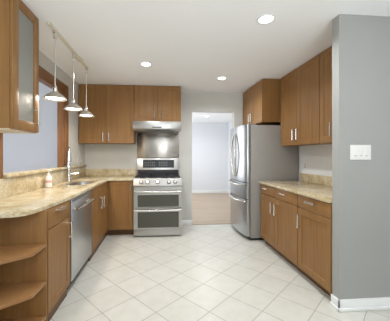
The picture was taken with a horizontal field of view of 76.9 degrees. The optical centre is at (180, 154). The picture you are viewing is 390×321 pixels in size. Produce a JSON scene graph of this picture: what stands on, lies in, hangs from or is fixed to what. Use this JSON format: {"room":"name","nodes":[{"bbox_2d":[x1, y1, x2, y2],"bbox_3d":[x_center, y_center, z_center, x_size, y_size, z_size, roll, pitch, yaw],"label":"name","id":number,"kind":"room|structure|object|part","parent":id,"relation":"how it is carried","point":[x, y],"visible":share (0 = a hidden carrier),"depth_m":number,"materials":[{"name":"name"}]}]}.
{"room":"kitchen","nodes":[
{"label":"kitchen","id":0,"kind":"room"},
{"bbox_2d":[3,82,56,172],"bbox_3d":[-3.100,0.060,3.871,2.650,2.480,0.120,0,0,-5],"label":"wall","id":1,"kind":"structure","parent":0,"point":[21,152],"depth_m":3.88,"materials":[{"name":"grey paint"}]},
{"bbox_2d":[39,50,84,181],"bbox_3d":[-1.536,0.060,1.550,0.090,2.480,5.740,0,0,-5],"label":"wall","id":2,"kind":"structure","parent":0,"point":[77,149],"depth_m":3.80,"materials":[{"name":"grey paint"}]},
{"bbox_2d":[0,0,39,133],"bbox_3d":[-1.334,-0.680,1.925,0.334,0.991,0.379,0,0,-5],"label":"upper cabinet","id":3,"kind":"object","parent":2,"relation":"attached to","point":[19,27],"visible":1,"depth_m":1.82,"materials":[{"name":"brown wood"}]},
{"bbox_3d":[-1.223,-0.683,1.934,0.005,0.840,0.233,0,0,-5],"label":"glass pane","id":4,"kind":"part","parent":3,"relation":"part of","materials":[{"name":"grey"}]},
{"bbox_3d":[-1.199,-0.315,2.049,0.045,0.139,0.017,0,0,-5],"label":"handle","id":5,"kind":"part","parent":3,"relation":"part of","materials":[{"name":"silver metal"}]},
{"bbox_2d":[0,65,68,178],"bbox_3d":[-1.628,-0.360,2.784,0.108,1.280,1.615,0,0,-5],"label":"trim","id":6,"kind":"structure","parent":2,"relation":"attached to","point":[46,78],"depth_m":3.45,"materials":[{"name":"brown wood"}]},
{"bbox_2d":[3,164,86,177],"bbox_3d":[-1.661,0.183,3.244,0.147,0.030,2.283,0,0,-5],"label":"stone ledge","id":7,"kind":"object","parent":2,"relation":"on","point":[35,171],"visible":1,"depth_m":2.60,"materials":[{"name":"stone"}]},
{"bbox_2d":[0,166,136,199],"bbox_3d":[-1.145,0.303,2.986,0.922,0.204,2.939,0,0,-5],"label":"backsplash","id":8,"kind":"structure","parent":2,"relation":"attached to","point":[12,186],"depth_m":2.79,"materials":[{"name":"stone"}]},
{"bbox_2d":[85,92,242,219],"bbox_3d":[0.024,0.060,4.617,3.700,2.480,0.120,0,0,-5],"label":"wall","id":9,"kind":"structure","parent":0,"point":[97,156],"depth_m":4.56,"materials":[{"name":"grey paint"}]},
{"bbox_2d":[79,84,135,143],"bbox_3d":[-1.246,-0.685,4.244,0.902,0.981,0.412,0,0,-5],"label":"upper cabinet","id":10,"kind":"object","parent":9,"relation":"attached to","point":[112,106],"visible":0.98,"depth_m":4.08,"materials":[{"name":"brown wood"}]},
{"bbox_3d":[-1.459,-0.683,4.075,0.448,0.973,0.020,0,0,-5],"label":"door","id":11,"kind":"part","parent":10,"relation":"part of","materials":[{"name":"brown wood"}]},
{"bbox_3d":[-1.010,-0.683,4.112,0.448,0.973,0.020,0,0,-5],"label":"door","id":12,"kind":"part","parent":10,"relation":"part of","materials":[{"name":"brown wood"}]},
{"bbox_2d":[133,121,180,132],"bbox_3d":[-0.402,-0.472,4.258,0.790,0.160,0.506,0,0,-5],"label":"range hood","id":13,"kind":"object","parent":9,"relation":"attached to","point":[138,126],"visible":0.99,"depth_m":4.02,"materials":[{"name":"silver metal"}]},
{"bbox_2d":[134,85,180,121],"bbox_3d":[-0.399,-0.867,4.314,0.792,0.619,0.412,0,0,-5],"label":"upper cabinet","id":14,"kind":"object","parent":9,"relation":"attached to","point":[151,103],"visible":0.94,"depth_m":4.15,"materials":[{"name":"brown wood"}]},
{"bbox_3d":[-0.584,-0.865,4.146,0.392,0.611,0.020,0,0,-5],"label":"door","id":15,"kind":"part","parent":14,"relation":"part of","materials":[{"name":"brown wood"}]},
{"bbox_3d":[-0.190,-0.865,4.178,0.392,0.611,0.020,0,0,-5],"label":"door","id":16,"kind":"part","parent":14,"relation":"part of","materials":[{"name":"brown wood"}]},
{"bbox_2d":[137,133,178,157],"bbox_3d":[-0.412,-0.167,4.513,0.770,0.463,0.014,0,0,-5],"label":"backsplash panel","id":17,"kind":"object","parent":9,"relation":"attached to","point":[149,145],"visible":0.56,"depth_m":4.51,"materials":[{"name":"silver metal"}]},
{"bbox_2d":[182,220,191,224],"bbox_3d":[0.103,1.255,4.556,0.226,0.090,0.014,0,0,-5],"label":"baseboard","id":18,"kind":"structure","parent":9,"relation":"attached to","point":[184,222],"depth_m":4.55,"materials":[{"name":"white"}]},
{"bbox_2d":[192,223,230,224],"bbox_3d":[0.613,1.296,4.620,0.801,0.008,0.070,0,0,-5],"label":"trim","id":19,"kind":"structure","parent":9,"relation":"attached to","point":[193,223],"depth_m":4.62,"materials":[{"name":"brown wood"}]},
{"bbox_2d":[22,0,389,92],"bbox_3d":[1.685,-1.220,1.171,6.450,0.080,7.260,0,0,-5],"label":"ceiling","id":20,"kind":"structure","parent":0,"point":[188,44],"depth_m":2.44,"materials":[{"name":"white paint"}]},
{"bbox_2d":[47,21,88,68],"bbox_3d":[-1.212,-1.165,2.736,0.060,0.030,1.150,0,0,-5],"label":"track rail","id":21,"kind":"object","parent":20,"relation":"attached to","point":[79,59],"visible":0.88,"depth_m":2.57,"materials":[{"name":"beige metal"}]},
{"bbox_2d":[43,30,66,101],"bbox_3d":[-1.176,-0.840,2.297,0.208,0.636,0.208,0,0,-5],"label":"pendant lamp","id":22,"kind":"object","parent":21,"relation":"hanging from","point":[55,96],"visible":1,"depth_m":2.29,"materials":[{"name":"silver metal"}]},
{"bbox_3d":[-1.176,-0.556,2.297,0.208,0.068,0.208,0,0,-5],"label":"lamp shade","id":23,"kind":"part","parent":22,"relation":"part of","materials":[{"name":"silver metal"}]},
{"bbox_3d":[-1.176,-0.548,2.297,0.156,0.037,0.156,0,0,-5],"label":"bulb","id":24,"kind":"part","parent":22,"relation":"part of","materials":[{"name":"white glass"}]},
{"bbox_3d":[-1.176,-0.871,2.297,0.008,0.448,0.008,0,0,-5],"label":"stem","id":25,"kind":"part","parent":22,"relation":"part of","materials":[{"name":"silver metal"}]},
{"bbox_2d":[64,52,82,110],"bbox_3d":[-1.216,-0.836,2.785,0.208,0.642,0.208,0,0,-5],"label":"pendant lamp","id":26,"kind":"object","parent":21,"relation":"hanging from","point":[73,106],"visible":1,"depth_m":2.77,"materials":[{"name":"silver metal"}]},
{"bbox_3d":[-1.216,-0.868,2.785,0.008,0.455,0.008,0,0,-5],"label":"stem","id":27,"kind":"part","parent":26,"relation":"part of","materials":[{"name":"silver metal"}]},
{"bbox_3d":[-1.216,-0.549,2.785,0.208,0.068,0.208,0,0,-5],"label":"lamp shade","id":28,"kind":"part","parent":26,"relation":"part of","materials":[{"name":"silver metal"}]},
{"bbox_2d":[78,67,94,116],"bbox_3d":[-1.255,-0.838,3.264,0.208,0.640,0.208,0,0,-5],"label":"pendant lamp","id":29,"kind":"object","parent":21,"relation":"hanging from","point":[85,113],"visible":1,"depth_m":3.25,"materials":[{"name":"silver metal"}]},
{"bbox_3d":[-1.255,-0.869,3.264,0.008,0.452,0.008,0,0,-5],"label":"stem","id":30,"kind":"part","parent":29,"relation":"part of","materials":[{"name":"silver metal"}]},
{"bbox_3d":[-1.255,-0.552,3.264,0.208,0.068,0.208,0,0,-5],"label":"lamp shade","id":31,"kind":"part","parent":29,"relation":"part of","materials":[{"name":"silver metal"}]},
{"bbox_2d":[140,62,151,66],"bbox_3d":[-0.447,-1.176,3.177,0.160,0.006,0.160,0,0,-5],"label":"recessed light","id":32,"kind":"object","parent":20,"relation":"in","point":[146,64],"visible":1,"depth_m":3.18,"materials":[{"name":"white"}]},
{"bbox_2d":[217,76,226,79],"bbox_3d":[0.636,-1.176,3.754,0.160,0.006,0.160,0,0,-5],"label":"recessed light","id":33,"kind":"object","parent":20,"relation":"in","point":[221,77],"visible":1,"depth_m":3.76,"materials":[{"name":"white"}]},
{"bbox_2d":[256,14,275,23],"bbox_3d":[0.742,-1.176,2.125,0.160,0.006,0.160,0,0,-5],"label":"recessed light","id":34,"kind":"object","parent":20,"relation":"in","point":[266,18],"visible":1,"depth_m":2.11,"materials":[{"name":"white"}]},
{"bbox_2d":[192,122,227,190],"bbox_3d":[0.226,0.100,8.296,3.040,2.400,0.100,0,0,-5],"label":"wall","id":35,"kind":"structure","parent":0,"point":[209,140],"depth_m":8.31,"materials":[{"name":"white paint"}]},
{"bbox_2d":[192,112,231,122],"bbox_3d":[0.370,-1.140,6.532,3.040,0.080,3.640,0,0,-5],"label":"ceiling","id":36,"kind":"structure","parent":0,"point":[196,117],"depth_m":7.19,"materials":[{"name":"white paint"}]},
{"bbox_2d":[50,193,389,320],"bbox_3d":[1.537,1.323,2.985,6.450,0.053,10.900,0,0,-5],"label":"floor","id":37,"kind":"structure","parent":0,"point":[212,272],"depth_m":2.50,"materials":[{"name":"tile"}]},
{"bbox_2d":[0,210,46,320],"bbox_3d":[-1.227,0.855,1.617,0.507,0.890,0.363,0,0,-5],"label":"corner shelf","id":38,"kind":"object","parent":37,"relation":"on","point":[23,239],"visible":0.99,"depth_m":1.78,"materials":[{"name":"brown wood"}]},
{"bbox_3d":[-1.217,1.196,1.609,0.486,0.022,0.345,0,0,-5],"label":"shelf","id":39,"kind":"part","parent":38,"relation":"part of","materials":[{"name":"brown wood"}]},
{"bbox_3d":[-1.217,0.940,1.609,0.486,0.022,0.345,0,0,-5],"label":"shelf","id":40,"kind":"part","parent":38,"relation":"part of","materials":[{"name":"brown wood"}]},
{"bbox_3d":[-1.217,0.663,1.609,0.486,0.022,0.345,0,0,-5],"label":"shelf","id":41,"kind":"part","parent":38,"relation":"part of","materials":[{"name":"brown wood"}]},
{"bbox_2d":[46,200,72,320],"bbox_3d":[-1.234,0.855,2.029,0.550,0.891,0.455,0,0,-5],"label":"base cabinet","id":42,"kind":"object","parent":37,"relation":"on","point":[58,216],"visible":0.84,"depth_m":2.01,"materials":[{"name":"brown wood"}]},
{"bbox_3d":[-1.015,0.486,2.049,0.020,0.143,0.440,0,0,-5],"label":"drawer","id":43,"kind":"part","parent":42,"relation":"part of","materials":[{"name":"brown wood"}]},
{"bbox_3d":[-1.015,0.880,2.049,0.020,0.630,0.440,0,0,-5],"label":"door","id":44,"kind":"part","parent":42,"relation":"part of","materials":[{"name":"brown wood"}]},
{"bbox_3d":[-0.997,0.675,2.211,0.045,0.154,0.017,0,0,-5],"label":"handle","id":45,"kind":"part","parent":42,"relation":"part of","materials":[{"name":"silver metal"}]},
{"bbox_2d":[67,189,93,292],"bbox_3d":[-1.265,0.858,2.620,0.545,0.885,0.712,0,0,-5],"label":"dishwasher","id":46,"kind":"object","parent":37,"relation":"on","point":[81,205],"visible":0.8,"depth_m":2.56,"materials":[{"name":"grey metal"}]},
{"bbox_3d":[-1.021,0.525,2.616,0.059,0.030,0.541,0,0,-5],"label":"handle","id":47,"kind":"part","parent":46,"relation":"part of","materials":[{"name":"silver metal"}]},
{"bbox_2d":[88,181,107,260],"bbox_3d":[-1.352,0.855,3.469,0.549,0.891,0.985,0,0,-5],"label":"base cabinet","id":48,"kind":"object","parent":37,"relation":"on","point":[99,193],"visible":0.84,"depth_m":3.37,"materials":[{"name":"brown wood"}]},
{"bbox_3d":[-1.110,0.805,3.210,0.020,0.780,0.420,0,0,-5],"label":"door","id":49,"kind":"part","parent":48,"relation":"part of","materials":[{"name":"brown wood"}]},
{"bbox_3d":[-1.145,0.805,3.639,0.020,0.780,0.430,0,0,-5],"label":"door","id":50,"kind":"part","parent":48,"relation":"part of","materials":[{"name":"brown wood"}]},
{"bbox_2d":[107,181,133,234],"bbox_3d":[-0.990,0.855,4.159,0.423,0.891,0.590,0,0,-5],"label":"base cabinet","id":51,"kind":"object","parent":37,"relation":"on","point":[120,193],"visible":0.94,"depth_m":3.92,"materials":[{"name":"brown wood"}]},
{"bbox_2d":[0,166,136,217],"bbox_3d":[-1.145,0.304,2.986,0.922,0.206,2.939,0,0,-5],"label":"countertop","id":52,"kind":"structure","parent":51,"relation":"on","point":[25,195],"depth_m":2.45,"materials":[{"name":"stone"}]},
{"bbox_2d":[45,169,51,187],"bbox_3d":[-1.520,0.271,2.836,0.087,0.206,0.076,0,0,-5],"label":"soap dispenser","id":53,"kind":"object","parent":52,"relation":"on","point":[48,179],"visible":0.99,"depth_m":2.81,"materials":[{"name":"white plastic"}]},
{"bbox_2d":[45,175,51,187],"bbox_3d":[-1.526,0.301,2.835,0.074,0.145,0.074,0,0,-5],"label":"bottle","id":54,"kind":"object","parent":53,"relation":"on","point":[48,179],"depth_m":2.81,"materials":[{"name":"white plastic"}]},
{"bbox_2d":[67,147,78,180],"bbox_3d":[-1.543,0.129,3.465,0.157,0.491,0.157,0,0,-5],"label":"faucet","id":55,"kind":"object","parent":52,"relation":"on","point":[69,173],"visible":1,"depth_m":3.48,"materials":[{"name":"silver metal"}]},
{"bbox_2d":[67,181,94,184],"bbox_3d":[-1.388,0.489,3.418,0.378,0.161,0.756,0,0,-5],"label":"sink","id":56,"kind":"object","parent":52,"relation":"in","point":[84,182],"visible":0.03,"depth_m":3.75,"materials":[{"name":"silver metal"}]},
{"bbox_2d":[133,158,181,235],"bbox_3d":[-0.381,0.678,4.146,0.772,1.243,0.674,0,0,-5],"label":"range","id":57,"kind":"object","parent":37,"relation":"on","point":[157,184],"visible":1,"depth_m":3.90,"materials":[{"name":"silver metal"}]},
{"bbox_3d":[-0.356,0.867,3.848,0.730,0.037,0.076,0,0,-5],"label":"handle","id":58,"kind":"part","parent":57,"relation":"part of","materials":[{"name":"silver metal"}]},
{"bbox_3d":[-0.356,0.575,3.848,0.730,0.037,0.076,0,0,-5],"label":"handle","id":59,"kind":"part","parent":57,"relation":"part of","materials":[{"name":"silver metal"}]},
{"bbox_3d":[-0.363,0.433,3.927,0.772,0.133,0.092,0,0,-5],"label":"control panel","id":60,"kind":"part","parent":57,"relation":"part of","materials":[{"name":"silver metal"}]},
{"bbox_3d":[-0.361,1.006,3.905,0.760,0.337,0.042,0,0,-5],"label":"oven door","id":61,"kind":"part","parent":57,"relation":"part of","materials":[{"name":"silver metal"}]},
{"bbox_3d":[-0.361,0.672,3.905,0.760,0.316,0.042,0,0,-5],"label":"oven door","id":62,"kind":"part","parent":57,"relation":"part of","materials":[{"name":"silver metal"}]},
{"bbox_3d":[-0.361,1.230,3.907,0.760,0.099,0.038,0,0,-5],"label":"panel","id":63,"kind":"part","parent":57,"relation":"part of","materials":[{"name":"silver metal"}]},
{"bbox_2d":[136,176,180,177],"bbox_3d":[-0.383,0.388,4.178,0.768,0.025,0.490,0,0,-5],"label":"cooktop","id":64,"kind":"object","parent":57,"relation":"in","point":[136,176],"depth_m":3.98,"materials":[{"name":"black metal"}]},
{"bbox_2d":[229,124,297,239],"bbox_3d":[1.318,0.412,4.174,0.904,1.776,0.895,0,0,-5],"label":"refrigerator","id":65,"kind":"object","parent":37,"relation":"on","point":[257,154],"visible":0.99,"depth_m":3.74,"materials":[{"name":"grey metal"}]},
{"bbox_3d":[0.896,0.000,4.201,0.036,0.725,0.109,0,0,-29],"label":"handle","id":66,"kind":"part","parent":65,"relation":"part of","materials":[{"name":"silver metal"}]},
{"bbox_3d":[0.951,-0.024,4.368,0.088,0.882,0.447,0,0,-5],"label":"door","id":67,"kind":"part","parent":65,"relation":"part of","materials":[{"name":"silver metal"}]},
{"bbox_3d":[0.906,0.000,4.073,0.036,0.725,0.109,0,0,20],"label":"handle","id":68,"kind":"part","parent":65,"relation":"part of","materials":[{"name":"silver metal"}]},
{"bbox_3d":[0.914,0.718,4.141,0.092,0.041,0.784,0,0,-5],"label":"handle","id":69,"kind":"part","parent":65,"relation":"part of","materials":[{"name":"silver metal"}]},
{"bbox_3d":[0.914,0.468,4.141,0.092,0.041,0.784,0,0,-5],"label":"handle","id":70,"kind":"part","parent":65,"relation":"part of","materials":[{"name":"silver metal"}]},
{"bbox_3d":[0.969,0.958,4.145,0.089,0.555,0.895,0,0,-5],"label":"freezer drawer","id":71,"kind":"part","parent":65,"relation":"part of","materials":[{"name":"silver metal"}]},
{"bbox_3d":[0.969,0.548,4.145,0.089,0.243,0.895,0,0,-5],"label":"drawer","id":72,"kind":"part","parent":65,"relation":"part of","materials":[{"name":"silver metal"}]},
{"bbox_3d":[0.987,-0.024,3.919,0.088,0.882,0.442,0,0,-5],"label":"door","id":73,"kind":"part","parent":65,"relation":"part of","materials":[{"name":"silver metal"}]},
{"bbox_2d":[261,184,303,273],"bbox_3d":[1.528,0.861,3.172,0.690,0.878,0.985,0,0,-5],"label":"base cabinet","id":74,"kind":"object","parent":37,"relation":"on","point":[279,208],"visible":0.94,"depth_m":3.03,"materials":[{"name":"brown wood"}]},
{"bbox_3d":[1.216,0.493,3.412,0.020,0.130,0.448,0,0,-5],"label":"drawer","id":75,"kind":"part","parent":74,"relation":"part of","materials":[{"name":"brown wood"}]},
{"bbox_3d":[1.216,0.887,3.412,0.020,0.646,0.448,0,0,-5],"label":"door","id":76,"kind":"part","parent":74,"relation":"part of","materials":[{"name":"brown wood"}]},
{"bbox_3d":[1.256,0.887,2.922,0.020,0.646,0.523,0,0,-5],"label":"door","id":77,"kind":"part","parent":74,"relation":"part of","materials":[{"name":"brown wood"}]},
{"bbox_3d":[1.256,0.493,2.922,0.020,0.130,0.523,0,0,-5],"label":"drawer","id":78,"kind":"part","parent":74,"relation":"part of","materials":[{"name":"brown wood"}]},
{"bbox_2d":[259,173,331,202],"bbox_3d":[1.563,0.346,2.923,0.667,0.152,1.528,0,0,-5],"label":"countertop","id":79,"kind":"structure","parent":74,"relation":"on","point":[318,187],"depth_m":3.03,"materials":[{"name":"stone"}]},
{"bbox_2d":[296,195,331,296],"bbox_3d":[1.589,0.861,2.421,0.690,0.878,0.515,0,0,-5],"label":"base cabinet","id":80,"kind":"object","parent":37,"relation":"on","point":[314,217],"visible":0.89,"depth_m":2.35,"materials":[{"name":"brown wood"}]},
{"bbox_3d":[1.251,0.700,2.600,0.045,0.149,0.017,0,0,-5],"label":"handle","id":81,"kind":"part","parent":80,"relation":"part of","materials":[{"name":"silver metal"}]},
{"bbox_3d":[1.299,0.493,2.397,0.020,0.130,0.507,0,0,-5],"label":"drawer","id":82,"kind":"part","parent":80,"relation":"part of","materials":[{"name":"brown wood"}]},
{"bbox_2d":[228,121,231,190],"bbox_3d":[1.829,0.100,6.601,0.120,2.400,3.540,0,0,-5],"label":"wall","id":83,"kind":"structure","parent":0,"point":[229,123],"depth_m":8.20,"materials":[{"name":"white paint"}]},
{"bbox_2d":[192,190,229,193],"bbox_3d":[0.314,1.248,6.477,2.920,0.097,3.540,0,0,-5],"label":"baseboard","id":84,"kind":"structure","parent":83,"relation":"attached to","point":[201,191],"depth_m":8.29,"materials":[{"name":"white wood"}]},
{"bbox_2d":[298,144,331,180],"bbox_3d":[1.916,0.060,3.447,0.120,2.480,2.520,0,0,-5],"label":"wall","id":85,"kind":"structure","parent":0,"point":[318,158],"depth_m":3.36,"materials":[{"name":"white paint"}]},
{"bbox_2d":[243,79,279,124],"bbox_3d":[1.480,-0.843,4.230,0.617,0.666,0.881,0,0,-5],"label":"upper cabinet","id":86,"kind":"object","parent":85,"relation":"attached to","point":[261,102],"visible":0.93,"depth_m":3.79,"materials":[{"name":"brown wood"}]},
{"bbox_3d":[1.209,-0.841,4.428,0.020,0.658,0.437,0,0,-5],"label":"door","id":87,"kind":"part","parent":86,"relation":"part of","materials":[{"name":"brown wood"}]},
{"bbox_3d":[1.244,-0.841,3.990,0.020,0.658,0.437,0,0,-5],"label":"door","id":88,"kind":"part","parent":86,"relation":"part of","materials":[{"name":"brown wood"}]},
{"bbox_2d":[280,54,331,145],"bbox_3d":[1.692,-0.655,3.321,0.342,1.041,0.960,0,0,-5],"label":"upper cabinet","id":89,"kind":"object","parent":85,"relation":"attached to","point":[300,88],"visible":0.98,"depth_m":3.20,"materials":[{"name":"brown wood"}]},
{"bbox_3d":[1.559,-0.654,3.521,0.020,1.035,0.432,0,0,-5],"label":"door","id":90,"kind":"part","parent":89,"relation":"part of","materials":[{"name":"brown wood"}]},
{"bbox_3d":[1.596,-0.654,3.067,0.020,1.035,0.463,0,0,-5],"label":"door","id":91,"kind":"part","parent":89,"relation":"part of","materials":[{"name":"brown wood"}]},
{"bbox_2d":[300,173,331,186],"bbox_3d":[1.884,0.330,2.949,0.023,0.120,1.528,0,0,-5],"label":"backsplash","id":92,"kind":"structure","parent":85,"relation":"attached to","point":[312,178],"depth_m":3.32,"materials":[{"name":"stone"}]},
{"bbox_2d":[320,46,331,142],"bbox_3d":[1.759,-0.655,2.507,0.342,1.041,0.664,0,0,-5],"label":"upper cabinet","id":93,"kind":"object","parent":85,"relation":"attached to","point":[326,55],"visible":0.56,"depth_m":2.72,"materials":[{"name":"brown wood"}]},
{"bbox_2d":[332,14,389,298],"bbox_3d":[3.073,0.060,2.235,3.510,2.480,0.085,0,0,-5],"label":"wall partition","id":94,"kind":"structure","parent":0,"point":[360,43],"depth_m":2.07,"materials":[{"name":"grey paint"}]},
{"bbox_2d":[330,294,389,311],"bbox_3d":[3.061,1.254,2.221,3.536,0.093,0.111,0,0,-5],"label":"baseboard","id":95,"kind":"structure","parent":94,"relation":"attached to","point":[379,303],"depth_m":2.05,"materials":[{"name":"white wood"}]},
{"bbox_2d":[350,145,370,159],"bbox_3d":[1.516,-0.022,2.060,0.185,0.125,0.009,0,0,-5],"label":"light switch","id":96,"kind":"object","parent":94,"relation":"attached to","point":[357,152],"visible":1,"depth_m":2.06,"materials":[{"name":"white plastic"}]}
]}

